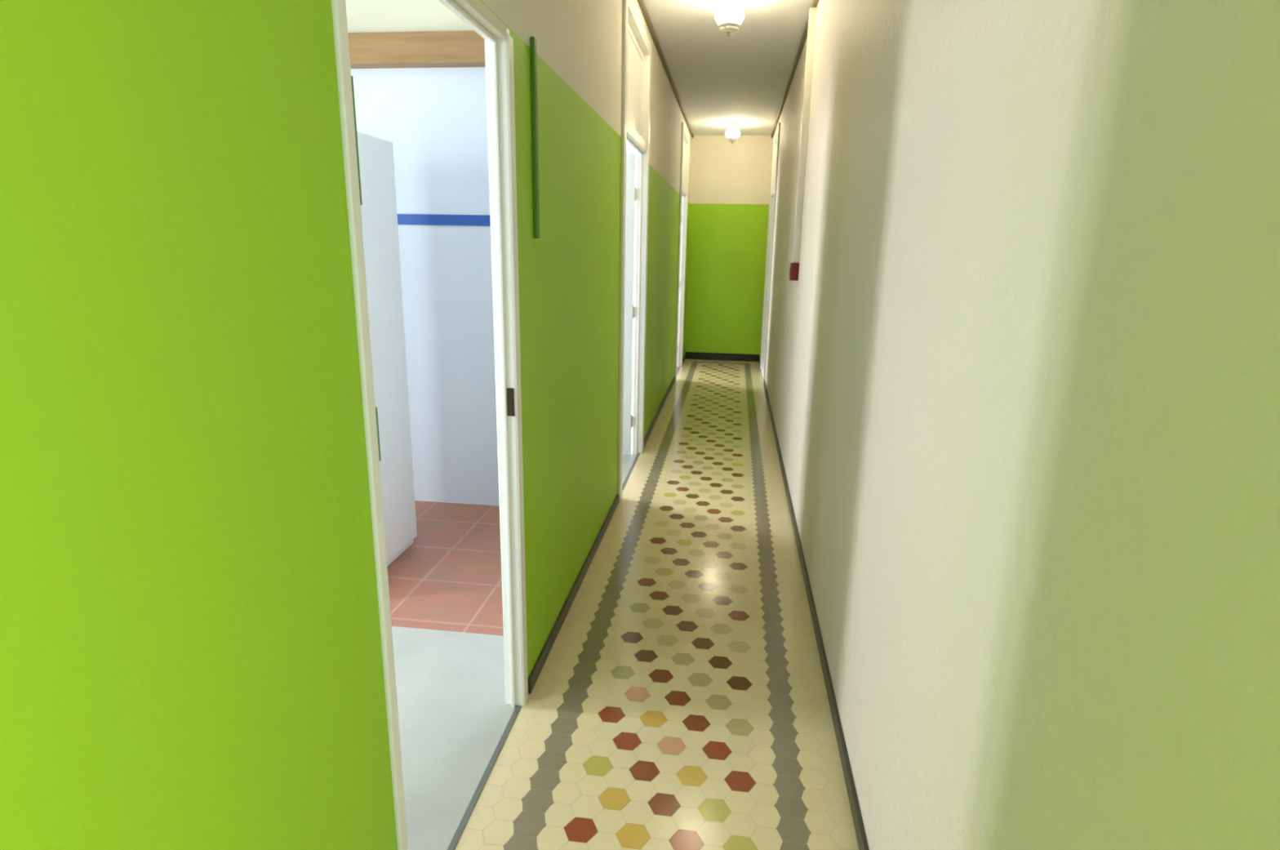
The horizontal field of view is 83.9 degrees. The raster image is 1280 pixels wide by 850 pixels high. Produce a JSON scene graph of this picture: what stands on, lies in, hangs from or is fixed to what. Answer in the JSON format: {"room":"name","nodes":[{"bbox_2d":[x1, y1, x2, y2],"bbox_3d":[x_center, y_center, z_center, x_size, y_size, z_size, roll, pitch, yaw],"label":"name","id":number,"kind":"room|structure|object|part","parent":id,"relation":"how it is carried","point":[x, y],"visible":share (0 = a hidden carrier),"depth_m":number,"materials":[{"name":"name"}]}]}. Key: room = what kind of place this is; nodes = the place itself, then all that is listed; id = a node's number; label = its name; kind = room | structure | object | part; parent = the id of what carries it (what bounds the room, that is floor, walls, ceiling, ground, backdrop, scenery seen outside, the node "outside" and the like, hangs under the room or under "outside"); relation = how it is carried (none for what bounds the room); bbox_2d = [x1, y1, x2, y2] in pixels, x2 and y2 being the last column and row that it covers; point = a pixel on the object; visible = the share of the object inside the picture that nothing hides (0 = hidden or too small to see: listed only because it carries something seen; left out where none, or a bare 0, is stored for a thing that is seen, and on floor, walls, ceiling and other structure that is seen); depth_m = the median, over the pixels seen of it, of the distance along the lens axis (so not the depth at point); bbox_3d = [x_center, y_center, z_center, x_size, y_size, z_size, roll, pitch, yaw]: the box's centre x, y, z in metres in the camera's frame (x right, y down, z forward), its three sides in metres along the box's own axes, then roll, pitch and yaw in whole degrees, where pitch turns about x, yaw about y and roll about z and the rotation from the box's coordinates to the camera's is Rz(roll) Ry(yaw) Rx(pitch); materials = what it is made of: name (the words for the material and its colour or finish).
{"room":"apartment hallway","nodes":[
{"label":"apartment hallway","id":0,"kind":"room"},
{"bbox_2d":[0,0,691,849],"bbox_3d":[-0.182,-0.825,3.636,0.050,2.991,12.545,3,14,7],"label":"wall","id":1,"kind":"structure","parent":0,"point":[191,658],"depth_m":0.91,"materials":[{"name":"green paint"}]},
{"bbox_2d":[331,0,528,849],"bbox_3d":[-0.861,0.026,1.768,0.880,2.062,0.968,3,14,7],"label":"door","id":2,"kind":"structure","parent":1,"relation":"in","point":[499,44],"depth_m":1.94,"materials":[{"name":"white paint"}]},
{"bbox_3d":[-0.387,-0.068,2.130,0.021,0.085,0.006,3,14,7],"label":"strike plate","id":3,"kind":"part","parent":2,"relation":"part of","materials":[{"name":"grey metal"}]},
{"bbox_2d":[447,705,521,849],"bbox_3d":[-0.460,1.051,1.984,0.018,0.023,0.840,3,14,7],"label":"trim","id":4,"kind":"structure","parent":1,"relation":"attached to","point":[461,826],"depth_m":2.04,"materials":[{"name":"silver metal"}]},
{"bbox_2d":[529,36,539,238],"bbox_3d":[-0.324,-0.875,2.196,0.014,0.580,0.030,3,14,7],"label":"cable cover","id":5,"kind":"object","parent":1,"relation":"attached to","point":[533,42],"visible":1,"depth_m":2.18,"materials":[{"name":"green paint"}]},
{"bbox_2d":[528,355,684,693],"bbox_3d":[-0.183,0.535,3.920,0.012,0.055,12.445,3,14,7],"label":"baseboard","id":6,"kind":"structure","parent":1,"relation":"attached to","point":[541,660],"depth_m":3.12,"materials":[{"name":"black wood"}]},
{"bbox_2d":[622,453,639,490],"bbox_3d":[-0.073,0.338,4.862,0.018,0.023,0.980,3,14,7],"label":"trim","id":7,"kind":"structure","parent":1,"relation":"attached to","point":[637,454],"depth_m":4.89,"materials":[{"name":"silver metal"}]},
{"bbox_2d":[617,0,651,502],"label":"door","id":8,"kind":"structure","parent":1,"relation":"in","point":[636,43],"depth_m":4.82,"materials":[{"name":"white paint"}]},
{"bbox_3d":[-0.054,-2.047,4.269,0.024,0.540,0.980,3,14,7],"label":"transom panel","id":9,"kind":"part","parent":8,"relation":"part of","materials":[{"name":"white paint"}]},
{"bbox_2d":[636,0,693,137],"bbox_3d":[-0.125,-2.247,3.224,0.025,0.030,12.445,3,14,7],"label":"trim","id":10,"kind":"structure","parent":1,"relation":"attached to","point":[641,2],"depth_m":5.31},
{"bbox_2d":[674,122,689,380],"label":"door","id":11,"kind":"structure","parent":1,"relation":"in","point":[685,145],"depth_m":8.76,"materials":[{"name":"white paint"}]},
{"bbox_3d":[0.477,-3.023,8.211,0.024,0.540,0.930,3,14,7],"label":"transom panel","id":12,"kind":"part","parent":11,"relation":"part of","materials":[{"name":"white paint"}]},
{"bbox_2d":[345,0,499,506],"bbox_3d":[-1.452,-0.935,3.980,2.563,2.991,0.070,3,14,7],"label":"wall","id":13,"kind":"structure","parent":0,"point":[434,119],"depth_m":3.89,"materials":[{"name":"white paint"}]},
{"bbox_2d":[347,31,485,68],"bbox_3d":[-1.445,-1.915,3.647,2.563,0.145,0.100,3,14,7],"label":"wooden beam","id":14,"kind":"structure","parent":13,"relation":"attached to","point":[433,49],"depth_m":3.56,"materials":[{"name":"brown wood"}]},
{"bbox_2d":[396,213,490,226],"bbox_3d":[-1.454,-1.126,3.892,2.563,0.055,0.008,3,14,7],"label":"trim","id":15,"kind":"structure","parent":13,"relation":"attached to","point":[402,219],"depth_m":3.84,"materials":[{"name":"blue tile"}]},
{"bbox_2d":[386,359,858,849],"bbox_3d":[-0.970,0.561,4.033,3.653,0.080,12.445,3,14,7],"label":"floor","id":16,"kind":"structure","parent":0,"point":[679,700],"depth_m":2.57,"materials":[{"name":"beige tile"}]},
{"bbox_2d":[356,131,417,566],"bbox_3d":[-1.461,-0.269,3.153,0.652,1.940,0.660,3,14,7],"label":"refrigerator","id":17,"kind":"object","parent":16,"relation":"on","point":[375,154],"visible":0.19,"depth_m":3.24,"materials":[{"name":"white metal"}]},
{"bbox_2d":[626,142,637,395],"bbox_3d":[-1.014,-1.741,7.238,2.563,2.991,0.100,3,14,7],"label":"wall","id":18,"kind":"structure","parent":0,"point":[629,149],"depth_m":7.07,"materials":[{"name":"white paint"}]},
{"bbox_2d":[684,135,773,357],"bbox_3d":[1.164,-2.281,9.559,1.040,2.991,0.100,3,14,7],"label":"wall","id":19,"kind":"structure","parent":0,"point":[730,184],"depth_m":9.47,"materials":[{"name":"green paint"}]},
{"bbox_2d":[684,351,759,361],"bbox_3d":[1.132,-0.943,9.836,1.016,0.100,0.012,3,14,7],"label":"baseboard","id":20,"kind":"structure","parent":19,"relation":"attached to","point":[688,355],"depth_m":9.83,"materials":[{"name":"black wood"}]},
{"bbox_2d":[643,0,813,135],"bbox_3d":[-0.892,-2.401,3.474,4.053,0.120,13.400,3,14,7],"label":"ceiling","id":21,"kind":"structure","parent":0,"point":[742,77],"depth_m":5.42,"materials":[{"name":"paint"}]},
{"bbox_2d":[715,0,744,36],"bbox_3d":[0.514,-2.347,4.077,0.166,0.228,0.166,3,14,7],"label":"ceiling lamp","id":22,"kind":"object","parent":21,"relation":"attached to","point":[729,16],"visible":1,"depth_m":4.03,"materials":[{"name":"white glass"}]},
{"bbox_3d":[0.514,-2.350,4.077,0.166,0.112,0.166,3,14,7],"label":"lamp shade","id":23,"kind":"part","parent":22,"relation":"part of","materials":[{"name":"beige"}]},
{"bbox_2d":[725,122,740,143],"bbox_3d":[1.077,-3.383,8.264,0.166,0.228,0.166,3,14,7],"label":"ceiling lamp","id":24,"kind":"object","parent":21,"relation":"attached to","point":[732,134],"visible":1,"depth_m":8.21,"materials":[{"name":"white glass"}]},
{"bbox_3d":[1.077,-3.386,8.264,0.166,0.112,0.166,3,14,7],"label":"lamp shade","id":25,"kind":"part","parent":24,"relation":"part of","materials":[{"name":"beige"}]},
{"bbox_2d":[760,0,1279,849],"bbox_3d":[0.933,-0.770,3.499,0.120,2.991,12.545,3,14,7],"label":"wall","id":26,"kind":"structure","parent":0,"point":[1022,372],"depth_m":0.93,"materials":[{"name":"beige paint"}]},
{"bbox_2d":[760,122,780,382],"bbox_3d":[1.556,-1.959,8.365,0.104,2.800,1.100,3,14,7],"label":"door","id":27,"kind":"structure","parent":26,"relation":"in","point":[776,138],"depth_m":8.60,"materials":[{"name":"white paint"}]},
{"bbox_2d":[789,262,799,280],"bbox_3d":[0.986,-0.982,4.559,0.053,0.110,0.100,3,14,7],"label":"fire alarm","id":28,"kind":"object","parent":26,"relation":"attached to","point":[794,267],"visible":0.99,"depth_m":4.51,"materials":[{"name":"red plastic"}]},
{"bbox_2d":[771,0,819,137],"bbox_3d":[0.881,-2.198,3.101,0.025,0.030,12.445,3,14,7],"label":"trim","id":29,"kind":"structure","parent":26,"relation":"attached to","point":[815,4],"depth_m":5.58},
{"bbox_2d":[791,7,817,262],"bbox_3d":[1.006,-1.744,4.368,0.042,1.461,0.040,3,14,7],"label":"cable trunking","id":30,"kind":"object","parent":26,"relation":"attached to","point":[812,11],"visible":1,"depth_m":4.34,"materials":[{"name":"white plastic"}]},
{"bbox_2d":[759,357,869,849],"bbox_3d":[0.836,0.585,3.796,0.012,0.055,12.445,3,14,7],"label":"baseboard","id":31,"kind":"structure","parent":26,"relation":"attached to","point":[851,788],"depth_m":2.48,"materials":[{"name":"black wood"}]}
]}

